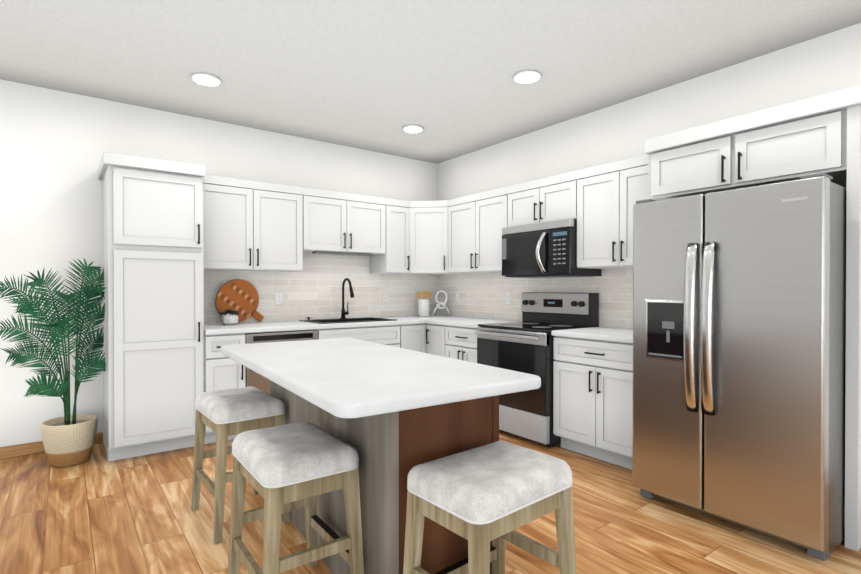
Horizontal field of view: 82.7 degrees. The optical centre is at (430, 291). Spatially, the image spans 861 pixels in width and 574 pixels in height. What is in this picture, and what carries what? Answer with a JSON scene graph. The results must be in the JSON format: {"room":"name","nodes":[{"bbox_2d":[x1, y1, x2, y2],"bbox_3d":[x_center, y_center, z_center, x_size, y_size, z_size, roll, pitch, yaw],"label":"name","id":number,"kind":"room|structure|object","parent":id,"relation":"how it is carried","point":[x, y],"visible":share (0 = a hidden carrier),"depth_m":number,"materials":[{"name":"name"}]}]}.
{"room":"kitchen","nodes":[
{"label":"kitchen","id":0,"kind":"room"},
{"bbox_2d":[0,79,436,446],"bbox_3d":[-3.234,-0.160,3.514,8.440,2.740,0.122,0,0,-37],"label":"wall","id":1,"kind":"structure","parent":0,"point":[55,145],"depth_m":3.92,"materials":[{"name":"paint"}]},
{"bbox_2d":[0,432,102,458],"bbox_3d":[-4.543,1.175,2.456,4.826,0.085,0.013,0,0,-37],"label":"baseboard","id":2,"kind":"structure","parent":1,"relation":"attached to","point":[21,449],"depth_m":3.61,"materials":[{"name":"brown wood"}]},
{"bbox_2d":[204,175,302,271],"bbox_3d":[-1.641,-0.578,4.395,0.909,0.775,0.377,0,0,-37],"label":"upper cabinet","id":3,"kind":"object","parent":1,"relation":"attached to","point":[249,225],"visible":0.98,"depth_m":4.26,"materials":[{"name":"grey paint"}]},
{"bbox_2d":[275,293,281,304],"bbox_3d":[-1.473,0.071,4.755,0.072,0.116,0.008,0,0,-37],"label":"electrical outlet","id":4,"kind":"object","parent":1,"relation":"attached to","point":[278,298],"visible":1,"depth_m":4.75,"materials":[{"name":"white plastic"}]},
{"bbox_2d":[303,187,385,255],"bbox_3d":[-0.917,-0.667,4.938,0.899,0.602,0.377,0,0,-37],"label":"upper cabinet","id":5,"kind":"object","parent":1,"relation":"attached to","point":[338,223],"visible":1,"depth_m":4.79,"materials":[{"name":"grey paint"}]},
{"bbox_2d":[312,250,372,255],"bbox_3d":[-0.867,-0.377,4.873,0.620,0.022,0.090,0,0,-37],"label":"light","id":6,"kind":"object","parent":5,"relation":"attached to","point":[370,253],"depth_m":4.84,"materials":[{"name":"grey plastic"}]},
{"bbox_2d":[383,291,388,301],"bbox_3d":[-0.500,0.058,5.486,0.072,0.116,0.008,0,0,-37],"label":"electrical outlet","id":7,"kind":"object","parent":1,"relation":"attached to","point":[385,296],"visible":1,"depth_m":5.48,"materials":[{"name":"white plastic"}]},
{"bbox_2d":[369,198,409,273],"bbox_3d":[-0.435,-0.583,5.300,0.304,0.775,0.377,0,0,-37],"label":"upper cabinet","id":8,"kind":"object","parent":1,"relation":"attached to","point":[394,258],"visible":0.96,"depth_m":5.18,"materials":[{"name":"grey paint"}]},
{"bbox_2d":[405,200,463,274],"bbox_3d":[0.015,-0.584,5.476,0.638,0.775,0.638,0,0,-37],"label":"upper cabinet","id":9,"kind":"object","parent":1,"relation":"attached to","point":[428,237],"visible":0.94,"depth_m":5.24,"materials":[{"name":"grey paint"}]},
{"bbox_2d":[0,430,860,573],"bbox_3d":[-0.496,1.283,-0.122,8.440,0.100,9.240,0,0,-37],"label":"floor","id":10,"kind":"structure","parent":0,"point":[97,512],"depth_m":2.50,"materials":[{"name":"brown wood"}]},
{"bbox_2d":[0,258,105,467],"bbox_3d":[-2.634,0.482,3.383,0.638,1.458,0.372,0,0,-37],"label":"potted plant","id":11,"kind":"object","parent":10,"relation":"on","point":[68,439],"visible":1,"depth_m":3.41,"materials":[{"name":"green plant"}]},
{"bbox_2d":[98,152,204,460],"bbox_3d":[-2.180,0.123,3.819,0.650,2.170,0.657,0,0,-37],"label":"pantry cabinet","id":12,"kind":"object","parent":10,"relation":"on","point":[153,267],"visible":0.98,"depth_m":3.58,"materials":[{"name":"grey paint"}]},
{"bbox_2d":[204,333,244,443],"bbox_3d":[-1.796,0.772,4.111,0.309,0.870,0.657,0,0,-37],"label":"base cabinet","id":13,"kind":"object","parent":10,"relation":"on","point":[222,371],"visible":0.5,"depth_m":3.86,"materials":[{"name":"grey paint"}]},
{"bbox_2d":[191,386,290,544],"bbox_3d":[-1.038,0.888,2.658,0.376,0.655,0.486,0,0,-38],"label":"stool","id":14,"kind":"object","parent":10,"relation":"on","point":[223,415],"visible":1,"depth_m":2.51,"materials":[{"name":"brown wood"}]},
{"bbox_2d":[245,330,317,393],"bbox_3d":[-1.422,0.774,4.391,0.617,0.862,0.606,0,0,-37],"label":"dishwasher","id":15,"kind":"object","parent":10,"relation":"on","point":[256,380],"visible":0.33,"depth_m":4.06,"materials":[{"name":"silver metal"}]},
{"bbox_2d":[228,421,363,573],"bbox_3d":[-0.530,0.893,1.894,0.376,0.655,0.486,0,0,-36],"label":"stool","id":16,"kind":"object","parent":10,"relation":"on","point":[287,467],"visible":1,"depth_m":1.78,"materials":[{"name":"white fabric"}]},
{"bbox_2d":[314,325,399,347],"bbox_3d":[-0.823,0.767,4.843,0.874,0.870,0.657,0,0,-37],"label":"base cabinet","id":17,"kind":"object","parent":10,"relation":"on","point":[389,335],"visible":0.21,"depth_m":4.66,"materials":[{"name":"grey paint"}]},
{"bbox_2d":[221,338,540,573],"bbox_3d":[-0.376,0.762,2.277,0.822,0.912,1.716,0,0,-34],"label":"kitchen island","id":18,"kind":"object","parent":10,"relation":"on","point":[392,416],"visible":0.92,"depth_m":1.81,"materials":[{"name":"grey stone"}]},
{"bbox_2d":[400,324,445,356],"bbox_3d":[-0.014,0.764,5.275,0.936,0.870,0.936,0,0,-37],"label":"base cabinet","id":19,"kind":"object","parent":10,"relation":"on","point":[427,338],"visible":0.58,"depth_m":4.95,"materials":[{"name":"grey paint"}]},
{"bbox_2d":[204,278,459,334],"bbox_3d":[-0.824,0.098,4.843,2.746,0.467,0.649,0,0,-37],"label":"countertop","id":20,"kind":"structure","parent":19,"relation":"on","point":[343,321],"depth_m":4.49,"materials":[{"name":"stone"}]},
{"bbox_2d":[220,309,238,324],"bbox_3d":[-1.746,0.220,4.273,0.174,0.146,0.196,0,0,-37],"label":"greenery","id":21,"kind":"object","parent":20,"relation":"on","point":[229,317],"visible":1,"depth_m":4.22,"materials":[{"name":"white ceramic"}]},
{"bbox_2d":[216,279,263,321],"bbox_3d":[-1.732,0.117,4.504,0.020,0.390,0.495,8,-31,46],"label":"cutting board","id":22,"kind":"object","parent":20,"relation":"on","point":[241,297],"visible":0.98,"depth_m":4.48,"materials":[{"name":"brown wood"}]},
{"bbox_2d":[298,278,397,327],"bbox_3d":[-0.813,0.095,4.854,0.824,0.462,0.504,0,0,-37],"label":"sink basin","id":23,"kind":"object","parent":20,"relation":"in","point":[343,319],"depth_m":4.94,"materials":[{"name":"black"}]},
{"bbox_2d":[417,291,431,316],"bbox_3d":[-0.067,0.137,5.571,0.195,0.296,0.132,0,0,-37],"label":"utensil crock","id":24,"kind":"object","parent":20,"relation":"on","point":[423,307],"visible":1,"depth_m":5.52,"materials":[{"name":"white ceramic"}]},
{"bbox_2d":[431,290,450,315],"bbox_3d":[0.125,0.130,5.621,0.232,0.296,0.095,0,0,1],"label":"knot sculpture","id":25,"kind":"object","parent":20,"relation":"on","point":[439,304],"visible":1,"depth_m":5.61,"materials":[{"name":"white ceramic"}]},
{"bbox_2d":[425,317,521,327],"bbox_3d":[0.459,0.310,4.881,0.649,0.041,0.810,0,0,-37],"label":"countertop","id":26,"kind":"structure","parent":19,"relation":"on","point":[469,322],"depth_m":4.83,"materials":[{"name":"stone"}]},
{"bbox_2d":[445,326,476,362],"bbox_3d":[0.539,0.768,4.771,0.657,0.870,0.534,0,0,-37],"label":"base cabinet","id":27,"kind":"object","parent":10,"relation":"on","point":[461,343],"visible":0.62,"depth_m":4.60,"materials":[{"name":"grey paint"}]},
{"bbox_2d":[403,441,576,573],"bbox_3d":[0.201,0.894,1.637,0.486,0.655,0.376,0,0,-40],"label":"stool","id":28,"kind":"object","parent":10,"relation":"on","point":[496,493],"visible":1,"depth_m":1.56,"materials":[{"name":"white fabric"}]},
{"bbox_2d":[474,292,598,447],"bbox_3d":[0.886,0.609,4.201,0.732,1.194,0.778,0,0,-37],"label":"electric range","id":29,"kind":"object","parent":10,"relation":"on","point":[526,345],"visible":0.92,"depth_m":4.01,"materials":[{"name":"silver metal"}]},
{"bbox_2d":[553,336,632,468],"bbox_3d":[1.401,0.775,3.623,0.657,0.870,0.754,0,0,-37],"label":"base cabinet","id":30,"kind":"object","parent":10,"relation":"on","point":[592,398],"visible":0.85,"depth_m":3.46,"materials":[{"name":"grey paint"}]},
{"bbox_2d":[551,327,632,342],"bbox_3d":[1.405,0.318,3.622,0.649,0.041,0.753,0,0,-37],"label":"countertop","id":31,"kind":"structure","parent":30,"relation":"on","point":[615,334],"depth_m":3.55,"materials":[{"name":"stone"}]},
{"bbox_2d":[632,172,846,560],"bbox_3d":[1.794,0.342,2.767,0.990,1.746,0.911,0,0,-37],"label":"refrigerator","id":32,"kind":"object","parent":10,"relation":"on","point":[739,342],"visible":1,"depth_m":2.40,"materials":[{"name":"silver metal"}]},
{"bbox_2d":[644,85,860,550],"bbox_3d":[1.944,0.129,2.880,0.677,2.170,1.077,0,0,-37],"label":"cabinet","id":33,"kind":"object","parent":10,"relation":"on","point":[793,141],"visible":1,"depth_m":2.47,"materials":[{"name":"grey paint"}]},
{"bbox_2d":[0,0,860,163],"bbox_3d":[-0.496,-1.557,-0.140,8.440,0.100,9.240,0,0,-37],"label":"ceiling","id":34,"kind":"structure","parent":0,"point":[375,75],"depth_m":3.17,"materials":[{"name":"paint"}]},
{"bbox_2d":[191,73,220,85],"bbox_3d":[-1.611,-1.519,3.517,0.196,0.019,0.196,0,0,-37],"label":"recessed light","id":35,"kind":"object","parent":34,"relation":"in","point":[206,79],"visible":0.98,"depth_m":3.49,"materials":[{"name":"white plastic"}]},
{"bbox_2d":[403,125,422,132],"bbox_3d":[-0.164,-1.526,4.604,0.196,0.019,0.196,0,0,-37],"label":"recessed light","id":36,"kind":"object","parent":34,"relation":"in","point":[412,128],"visible":1,"depth_m":4.57,"materials":[{"name":"white plastic"}]},
{"bbox_2d":[513,70,540,83],"bbox_3d":[0.685,-1.519,3.474,0.196,0.019,0.196,0,0,-37],"label":"recessed light","id":37,"kind":"object","parent":34,"relation":"in","point":[526,76],"visible":0.96,"depth_m":3.45,"materials":[{"name":"white plastic"}]},
{"bbox_2d":[437,23,860,328],"bbox_3d":[2.865,-0.152,2.319,0.123,2.740,9.120,0,0,-37],"label":"wall","id":38,"kind":"structure","parent":0,"point":[816,67],"depth_m":4.00,"materials":[{"name":"paint"}]},
{"bbox_2d":[456,291,459,301],"bbox_3d":[0.311,0.057,5.610,0.008,0.116,0.072,0,0,-37],"label":"electrical outlet","id":39,"kind":"object","parent":38,"relation":"attached to","point":[458,296],"visible":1,"depth_m":5.60,"materials":[{"name":"white plastic"}]},
{"bbox_2d":[448,187,507,273],"bbox_3d":[0.571,-0.581,4.954,0.377,0.775,0.874,0,0,-37],"label":"upper cabinet","id":40,"kind":"object","parent":38,"relation":"attached to","point":[477,222],"visible":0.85,"depth_m":4.83,"materials":[{"name":"grey paint"}]},
{"bbox_2d":[506,293,510,303],"bbox_3d":[0.788,0.073,4.975,0.008,0.116,0.072,0,0,-37],"label":"electrical outlet","id":41,"kind":"object","parent":38,"relation":"attached to","point":[508,298],"visible":1,"depth_m":4.97,"materials":[{"name":"white plastic"}]},
{"bbox_2d":[507,171,577,226],"bbox_3d":[1.061,-0.772,4.299,0.377,0.385,0.759,0,0,-37],"label":"upper cabinet","id":42,"kind":"object","parent":38,"relation":"attached to","point":[551,198],"depth_m":4.16,"materials":[{"name":"grey paint"}]},
{"bbox_2d":[502,219,600,277],"bbox_3d":[1.012,-0.351,4.265,0.494,0.451,0.754,0,0,-37],"label":"over-the-range microwave","id":43,"kind":"object","parent":38,"relation":"attached to","point":[543,250],"visible":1,"depth_m":4.07,"materials":[{"name":"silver metal"}]},
{"bbox_2d":[577,154,647,268],"bbox_3d":[1.515,-0.573,3.697,0.377,0.775,0.749,0,0,-37],"label":"upper cabinet","id":44,"kind":"object","parent":38,"relation":"attached to","point":[609,195],"depth_m":3.68,"materials":[{"name":"grey paint"}]}
]}

